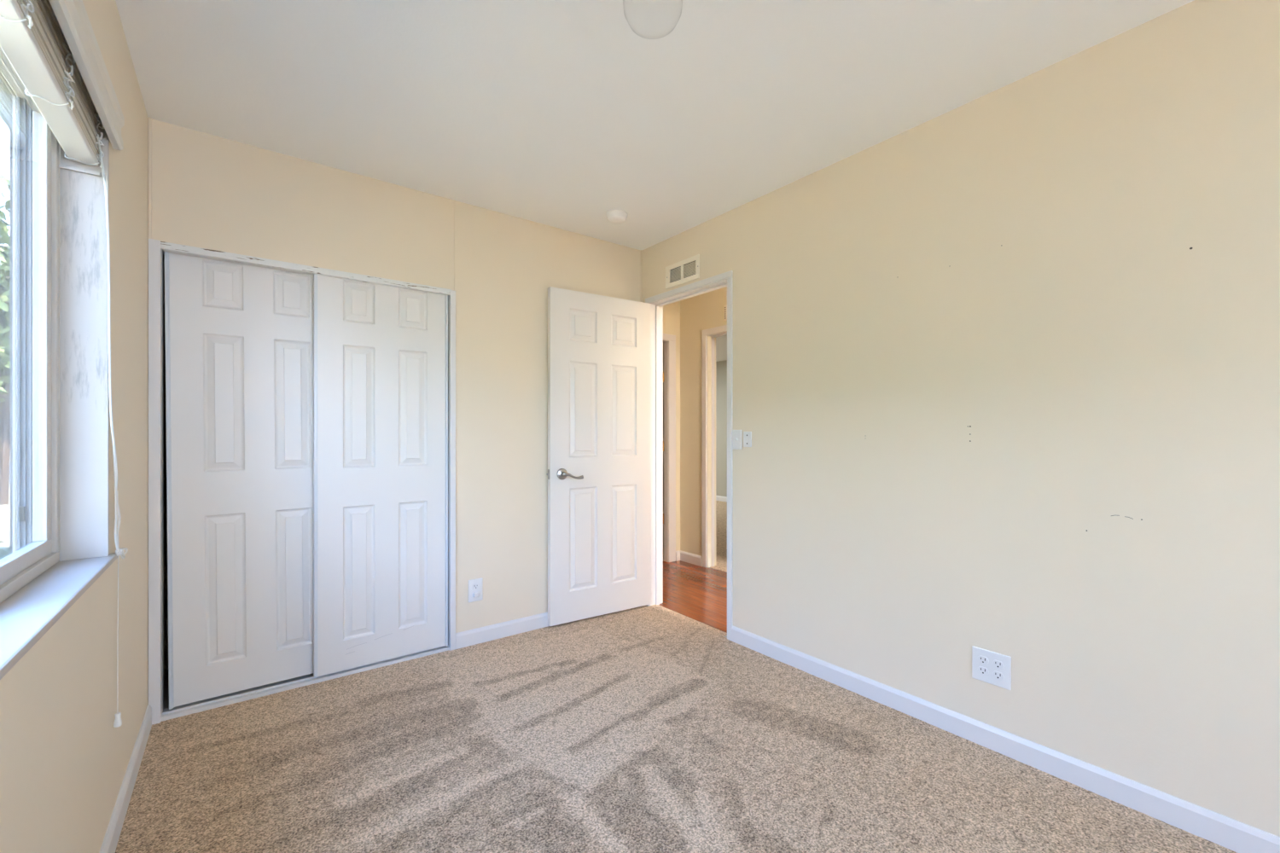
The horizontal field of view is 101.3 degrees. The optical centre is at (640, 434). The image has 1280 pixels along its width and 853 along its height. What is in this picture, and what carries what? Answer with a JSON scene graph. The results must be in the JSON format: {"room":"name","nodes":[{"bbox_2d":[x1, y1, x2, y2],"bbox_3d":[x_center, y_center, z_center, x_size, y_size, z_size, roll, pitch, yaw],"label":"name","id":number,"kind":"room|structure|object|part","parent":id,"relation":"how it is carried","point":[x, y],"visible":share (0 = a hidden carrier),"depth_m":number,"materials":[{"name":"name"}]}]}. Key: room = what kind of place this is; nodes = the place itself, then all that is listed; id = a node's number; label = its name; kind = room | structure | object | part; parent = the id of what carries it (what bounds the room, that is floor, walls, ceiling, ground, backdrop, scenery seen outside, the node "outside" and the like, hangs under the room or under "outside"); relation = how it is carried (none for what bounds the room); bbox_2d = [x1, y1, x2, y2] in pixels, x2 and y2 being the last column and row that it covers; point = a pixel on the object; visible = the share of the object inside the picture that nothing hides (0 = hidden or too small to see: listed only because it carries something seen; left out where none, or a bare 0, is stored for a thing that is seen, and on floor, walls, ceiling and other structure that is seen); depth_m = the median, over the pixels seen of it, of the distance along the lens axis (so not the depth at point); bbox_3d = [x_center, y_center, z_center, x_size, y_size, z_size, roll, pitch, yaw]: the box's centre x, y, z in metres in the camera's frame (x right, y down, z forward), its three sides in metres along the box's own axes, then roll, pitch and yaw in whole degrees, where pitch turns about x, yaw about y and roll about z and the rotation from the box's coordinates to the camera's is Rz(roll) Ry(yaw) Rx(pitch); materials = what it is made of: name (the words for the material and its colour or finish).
{"room":"empty bedroom","nodes":[
{"label":"empty bedroom","id":0,"kind":"room"},
{"bbox_2d":[0,0,165,852],"bbox_3d":[-0.652,-0.038,0.287,0.150,2.325,5.750,0,0,-38],"label":"wall","id":1,"kind":"structure","parent":0,"point":[64,762],"depth_m":1.36,"materials":[{"name":"beige paint"}]},
{"bbox_2d":[0,0,117,680],"bbox_3d":[-1.148,-0.254,0.934,0.176,1.178,1.070,0,0,-38],"label":"window","id":2,"kind":"structure","parent":1,"relation":"in","point":[55,388],"depth_m":1.26,"materials":[{"name":"beige plastic"}]},
{"bbox_3d":[-1.363,-0.256,1.075,0.008,1.142,0.486,0,0,-38],"label":"screen frame","id":3,"kind":"part","parent":2,"relation":"part of","materials":[{"name":"beige plastic"}]},
{"bbox_3d":[-1.309,-0.256,1.090,0.024,1.098,0.484,0,0,-38],"label":"sash","id":4,"kind":"part","parent":2,"relation":"part of","materials":[{"name":"beige plastic"}]},
{"bbox_3d":[-1.183,-0.256,0.907,0.065,1.150,0.980,0,0,-38],"label":"frame","id":5,"kind":"part","parent":2,"relation":"part of","materials":[{"name":"beige plastic"}]},
{"bbox_3d":[-1.143,0.327,0.937,0.164,0.016,1.070,0,0,-38],"label":"sill","id":6,"kind":"part","parent":2,"relation":"part of","materials":[{"name":"beige paint"}]},
{"bbox_2d":[0,0,127,727],"bbox_3d":[-1.132,-0.037,0.995,0.099,1.649,1.148,0,0,-38],"label":"window blind","id":7,"kind":"object","parent":2,"relation":"attached to","point":[32,39],"visible":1,"depth_m":1.10,"materials":[{"name":"white plastic"}]},
{"bbox_3d":[-1.046,-0.753,0.860,0.069,0.138,0.043,0,0,-38],"label":"ladder cord","id":8,"kind":"part","parent":7,"relation":"part of","materials":[{"name":"white fabric"}]},
{"bbox_3d":[-1.123,-0.697,0.954,0.052,0.016,0.966,0,0,-38],"label":"rail","id":9,"kind":"part","parent":7,"relation":"part of","materials":[{"name":"white"}]},
{"bbox_3d":[-1.217,-0.753,1.082,0.069,0.138,0.043,0,0,-38],"label":"ladder cord","id":10,"kind":"part","parent":7,"relation":"part of","materials":[{"name":"white fabric"}]},
{"bbox_3d":[-1.125,-0.827,0.953,0.049,0.005,0.966,0,0,-38],"label":"head rail","id":11,"kind":"part","parent":7,"relation":"part of","materials":[{"name":"beige"}]},
{"bbox_3d":[-1.403,-0.753,1.324,0.069,0.138,0.043,0,0,-38],"label":"ladder cord","id":12,"kind":"part","parent":7,"relation":"part of","materials":[{"name":"white fabric"}]},
{"bbox_3d":[-1.385,-0.220,1.367,0.033,1.073,0.087,0,0,-38],"label":"lift cord","id":13,"kind":"part","parent":7,"relation":"part of","materials":[{"name":"white fabric"}]},
{"bbox_3d":[-1.382,-0.220,1.370,0.019,1.073,0.096,0,0,-24],"label":"lift cord","id":14,"kind":"part","parent":7,"relation":"part of","materials":[{"name":"white fabric"}]},
{"bbox_3d":[-1.390,-0.220,1.384,0.020,1.072,0.127,0,0,-26],"label":"lift cord","id":15,"kind":"part","parent":7,"relation":"part of","materials":[{"name":"white fabric"}]},
{"bbox_3d":[-1.407,0.454,1.414,0.009,0.600,0.003,0,0,45],"label":"pull cord","id":16,"kind":"part","parent":7,"relation":"part of","materials":[{"name":"white fabric"}]},
{"bbox_2d":[98,704,151,852],"bbox_3d":[-0.392,1.067,0.082,0.012,0.083,4.807,0,0,-38],"label":"baseboard","id":17,"kind":"structure","parent":1,"relation":"attached to","point":[112,836],"depth_m":1.55,"materials":[{"name":"white paint"}]},
{"bbox_2d":[165,407,168,669],"bbox_3d":[-1.256,-0.038,2.996,2.524,2.325,0.624,0,0,-35],"label":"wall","id":18,"kind":"structure","parent":0,"point":[166,581],"depth_m":2.49,"materials":[{"name":"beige paint"}]},
{"bbox_2d":[151,118,640,633],"bbox_3d":[-0.960,-0.038,2.754,2.369,2.325,0.100,0,0,-38],"label":"wall","id":19,"kind":"structure","parent":0,"point":[209,191],"depth_m":2.74,"materials":[{"name":"beige paint"}]},
{"bbox_2d":[147,116,151,704],"bbox_3d":[-1.862,-0.049,1.992,0.010,2.305,0.010,0,0,-38],"label":"trim","id":20,"kind":"structure","parent":19,"relation":"attached to","point":[149,119],"depth_m":1.99,"materials":[{"name":"beige paint"}]},
{"bbox_2d":[164,251,313,709],"bbox_3d":[-1.638,0.178,2.251,0.584,1.809,0.032,-1,0,-38],"label":"door","id":21,"kind":"structure","parent":19,"relation":"in","point":[239,337],"depth_m":2.20,"materials":[{"name":"white paint"}]},
{"bbox_3d":[-1.864,0.181,2.077,0.014,1.809,0.032,-1,0,-38],"label":"edge rail","id":22,"kind":"part","parent":21,"relation":"part of","materials":[{"name":"white wood"}]},
{"bbox_2d":[148,238,455,725],"bbox_3d":[-1.437,0.184,2.381,1.156,1.848,0.112,0,0,-38],"label":"trim","id":23,"kind":"structure","parent":19,"relation":"attached to","point":[157,248],"depth_m":2.04,"materials":[{"name":"white paint"}]},
{"bbox_3d":[-1.881,0.184,2.039,0.034,1.848,0.112,0,0,-38],"label":"casing","id":24,"kind":"part","parent":23,"relation":"part of","materials":[{"name":"white paint"}]},
{"bbox_3d":[-1.416,-0.724,2.342,1.126,0.028,0.022,0,0,-38],"label":"head casing","id":25,"kind":"part","parent":23,"relation":"part of","materials":[{"name":"white paint"}]},
{"bbox_3d":[-0.990,0.187,2.724,0.028,1.842,0.112,0,0,-38],"label":"casing","id":26,"kind":"part","parent":23,"relation":"part of","materials":[{"name":"white paint"}]},
{"bbox_2d":[313,273,448,678],"bbox_3d":[-1.225,0.180,2.518,0.584,1.809,0.032,0,0,-38],"label":"door","id":27,"kind":"structure","parent":19,"relation":"in","point":[381,352],"depth_m":2.49,"materials":[{"name":"white paint"}]},
{"bbox_3d":[-1.451,0.180,2.345,0.014,1.809,0.032,0,0,-38],"label":"edge rail","id":28,"kind":"part","parent":27,"relation":"part of","materials":[{"name":"white wood"}]},
{"bbox_3d":[-0.998,0.180,2.692,0.014,1.809,0.032,0,0,-38],"label":"edge rail","id":29,"kind":"part","parent":27,"relation":"part of","materials":[{"name":"white wood"}]},
{"bbox_2d":[453,200,455,290],"bbox_3d":[-0.953,-0.962,2.696,0.008,0.479,0.005,0,0,-38],"label":"trim","id":30,"kind":"structure","parent":19,"relation":"attached to","point":[454,200],"depth_m":2.69,"materials":[{"name":"beige paint"}]},
{"bbox_2d":[468,577,482,602],"bbox_3d":[-0.862,0.822,2.754,0.076,0.117,0.020,0,0,-38],"label":"power outlet","id":31,"kind":"object","parent":19,"relation":"attached to","point":[475,586],"visible":1,"depth_m":2.75,"materials":[{"name":"white plastic"}]},
{"bbox_2d":[472,583,478,589],"bbox_3d":[-0.865,0.802,2.757,0.033,0.027,0.004,0,0,-38],"label":"socket","id":32,"kind":"object","parent":31,"relation":"attached to","point":[475,586],"depth_m":2.76,"materials":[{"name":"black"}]},
{"bbox_2d":[455,611,549,649],"bbox_3d":[-0.468,1.067,3.063,1.212,0.083,0.012,0,0,-38],"label":"baseboard","id":33,"kind":"structure","parent":19,"relation":"attached to","point":[474,637],"depth_m":2.83,"materials":[{"name":"white paint"}]},
{"bbox_2d":[640,250,642,302],"bbox_3d":[0.008,-0.049,3.430,0.010,2.305,0.010,0,0,-38],"label":"trim","id":34,"kind":"structure","parent":19,"relation":"attached to","point":[641,250],"depth_m":3.42,"materials":[{"name":"beige paint"}]},
{"bbox_2d":[115,0,1194,250],"bbox_3d":[0.357,-1.231,0.999,2.619,0.060,5.649,0,0,-38],"label":"ceiling","id":35,"kind":"structure","parent":0,"point":[556,113],"depth_m":1.79,"materials":[{"name":"paint"}]},
{"bbox_2d":[606,209,627,223],"bbox_3d":[-0.127,-1.183,2.869,0.116,0.037,0.116,0,0,-38],"label":"smoke detector","id":36,"kind":"object","parent":35,"relation":"attached to","point":[613,216],"visible":1,"depth_m":2.83,"materials":[{"name":"white plastic"}]},
{"bbox_2d":[622,0,682,39],"bbox_3d":[0.032,-1.111,1.324,0.190,0.180,0.190,0,0,-38],"label":"ceiling light","id":37,"kind":"object","parent":35,"relation":"attached to","point":[623,1],"visible":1,"depth_m":1.36,"materials":[{"name":"white plastic"}]},
{"bbox_2d":[663,301,680,551],"bbox_3d":[-0.017,-0.038,4.363,0.888,2.325,0.048,0,0,-38],"label":"wall","id":38,"kind":"structure","parent":0,"point":[671,311],"depth_m":4.59,"materials":[{"name":"paint"}]},
{"bbox_2d":[663,333,675,562],"bbox_3d":[-0.036,0.124,4.342,0.829,1.968,0.062,0,0,-38],"label":"door frame","id":39,"kind":"structure","parent":38,"relation":"attached to","point":[669,340],"depth_m":4.54,"materials":[{"name":"white paint"}]},
{"bbox_2d":[675,551,680,561],"bbox_3d":[0.327,1.067,4.590,0.042,0.083,0.012,0,0,-38],"label":"baseboard","id":40,"kind":"structure","parent":38,"relation":"attached to","point":[677,553],"depth_m":4.58,"materials":[{"name":"white paint"}]},
{"bbox_2d":[115,500,1237,852],"bbox_3d":[0.714,1.143,3.955,6.687,0.081,9.800,0,0,-38],"label":"floor","id":41,"kind":"structure","parent":0,"point":[643,729],"depth_m":1.74,"materials":[{"name":"beige carpet"}]},
{"bbox_2d":[680,286,727,567],"bbox_3d":[1.897,-0.038,2.685,0.100,2.325,5.145,0,0,-38],"label":"wall","id":42,"kind":"structure","parent":0,"point":[698,313],"depth_m":4.46,"materials":[{"name":"paint"}]},
{"bbox_2d":[679,550,701,566],"bbox_3d":[0.429,1.067,4.501,0.012,0.083,0.277,0,0,-38],"label":"baseboard","id":43,"kind":"structure","parent":42,"relation":"attached to","point":[684,556],"depth_m":4.49,"materials":[{"name":"white paint"}]},
{"bbox_2d":[701,325,727,567],"bbox_3d":[0.818,0.120,4.087,0.124,1.975,0.841,0,0,-38],"label":"door frame","id":44,"kind":"structure","parent":42,"relation":"attached to","point":[719,331],"depth_m":4.37,"materials":[{"name":"white paint"}]},
{"bbox_2d":[723,305,727,320],"bbox_3d":[0.694,-0.961,4.151,0.019,0.120,0.075,0,0,-38],"label":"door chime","id":45,"kind":"object","parent":42,"relation":"attached to","point":[724,306],"visible":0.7,"depth_m":4.16,"materials":[{"name":"beige plastic"}]},
{"bbox_2d":[715,360,727,497],"bbox_3d":[1.119,-0.038,6.410,3.211,2.325,6.560,0,0,-38],"label":"wall","id":46,"kind":"structure","parent":0,"point":[721,366],"depth_m":8.63,"materials":[{"name":"paint"}]},
{"bbox_2d":[715,495,727,501],"bbox_3d":[2.324,1.067,7.337,0.012,0.083,6.200,0,0,-38],"label":"baseboard","id":47,"kind":"structure","parent":46,"relation":"attached to","point":[718,497],"depth_m":8.62,"materials":[{"name":"white paint"}]},
{"bbox_2d":[715,335,727,361],"bbox_3d":[1.119,-1.231,6.411,3.210,0.060,6.560,0,0,-38],"label":"ceiling","id":48,"kind":"structure","parent":0,"point":[721,342],"depth_m":7.37,"materials":[{"name":"paint"}]},
{"bbox_2d":[642,0,1279,837],"bbox_3d":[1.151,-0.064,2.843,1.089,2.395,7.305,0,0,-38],"label":"wall","id":49,"kind":"structure","parent":0,"point":[1006,363],"depth_m":1.71,"materials":[{"name":"beige paint"}]},
{"bbox_2d":[546,286,650,626],"bbox_3d":[-0.221,0.128,3.162,0.710,1.928,0.099,0,0,-34],"label":"door","id":50,"kind":"structure","parent":49,"relation":"in","point":[598,474],"depth_m":3.15,"materials":[{"name":"white paint"}]},
{"bbox_3d":[-0.401,0.230,3.016,0.146,0.066,0.057,0,0,-34],"label":"handle","id":51,"kind":"part","parent":50,"relation":"part of","materials":[{"name":"silver metal"}]},
{"bbox_2d":[663,371,663,523],"bbox_3d":[-0.021,0.150,4.818,0.063,1.892,0.681,0,0,-38],"label":"door","id":52,"kind":"structure","parent":49,"relation":"in","point":[663,371],"depth_m":4.56,"materials":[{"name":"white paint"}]},
{"bbox_2d":[665,254,699,289],"bbox_3d":[0.248,-0.962,3.119,0.009,0.136,0.296,0,0,-38],"label":"air vent","id":53,"kind":"object","parent":49,"relation":"in","point":[688,270],"visible":1,"depth_m":3.11,"materials":[{"name":"beige metal"}]},
{"bbox_2d":[645,270,733,640],"bbox_3d":[0.307,0.117,3.132,0.124,1.982,0.748,0,0,-38],"label":"door frame","id":54,"kind":"structure","parent":49,"relation":"attached to","point":[725,279],"depth_m":3.37,"materials":[{"name":"white paint"}]},
{"bbox_3d":[0.351,0.117,3.166,0.012,1.982,0.748,0,0,-38],"label":"casing","id":55,"kind":"part","parent":54,"relation":"part of","materials":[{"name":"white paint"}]},
{"bbox_2d":[732,430,742,449],"bbox_3d":[0.508,0.030,2.773,0.018,0.104,0.066,0,0,-38],"label":"light switch","id":56,"kind":"object","parent":49,"relation":"attached to","point":[736,434],"visible":1,"depth_m":2.77,"materials":[{"name":"white plastic"}]},
{"bbox_2d":[743,431,751,447],"bbox_3d":[0.555,0.028,2.720,0.007,0.080,0.054,0,0,-38],"label":"wall jack","id":57,"kind":"object","parent":49,"relation":"attached to","point":[747,435],"visible":1,"depth_m":2.72,"materials":[{"name":"white plastic"}]},
{"bbox_2d":[971,645,1011,690],"bbox_3d":[1.231,0.821,1.841,0.008,0.115,0.119,0,0,-38],"label":"power outlet","id":58,"kind":"object","parent":49,"relation":"attached to","point":[990,667],"visible":1,"depth_m":1.84,"materials":[{"name":"white plastic"}]},
{"bbox_2d":[977,655,988,664],"bbox_3d":[1.215,0.801,1.859,0.004,0.027,0.033,0,0,-38],"label":"socket","id":59,"kind":"object","parent":58,"relation":"attached to","point":[982,660],"depth_m":1.86,"materials":[{"name":"white plastic"}]},
{"bbox_2d":[977,666,988,675],"bbox_3d":[1.215,0.840,1.859,0.004,0.027,0.033,0,0,-38],"label":"socket","id":60,"kind":"object","parent":58,"relation":"attached to","point":[982,671],"depth_m":1.86,"materials":[{"name":"white plastic"}]},
{"bbox_2d":[992,660,1003,669],"bbox_3d":[1.243,0.801,1.822,0.004,0.027,0.033,0,0,-38],"label":"socket","id":61,"kind":"object","parent":58,"relation":"attached to","point":[997,665],"depth_m":1.82,"materials":[{"name":"white plastic"}]},
{"bbox_2d":[992,671,1003,680],"bbox_3d":[1.243,0.840,1.822,0.004,0.027,0.033,0,0,-38],"label":"socket","id":62,"kind":"object","parent":58,"relation":"attached to","point":[997,676],"depth_m":1.82,"materials":[{"name":"white plastic"}]},
{"bbox_2d":[731,626,1279,852],"bbox_3d":[1.716,1.067,1.207,0.012,0.083,4.022,0,0,-38],"label":"baseboard","id":63,"kind":"structure","parent":49,"relation":"attached to","point":[1236,836],"depth_m":1.71,"materials":[{"name":"white paint"}]}
]}

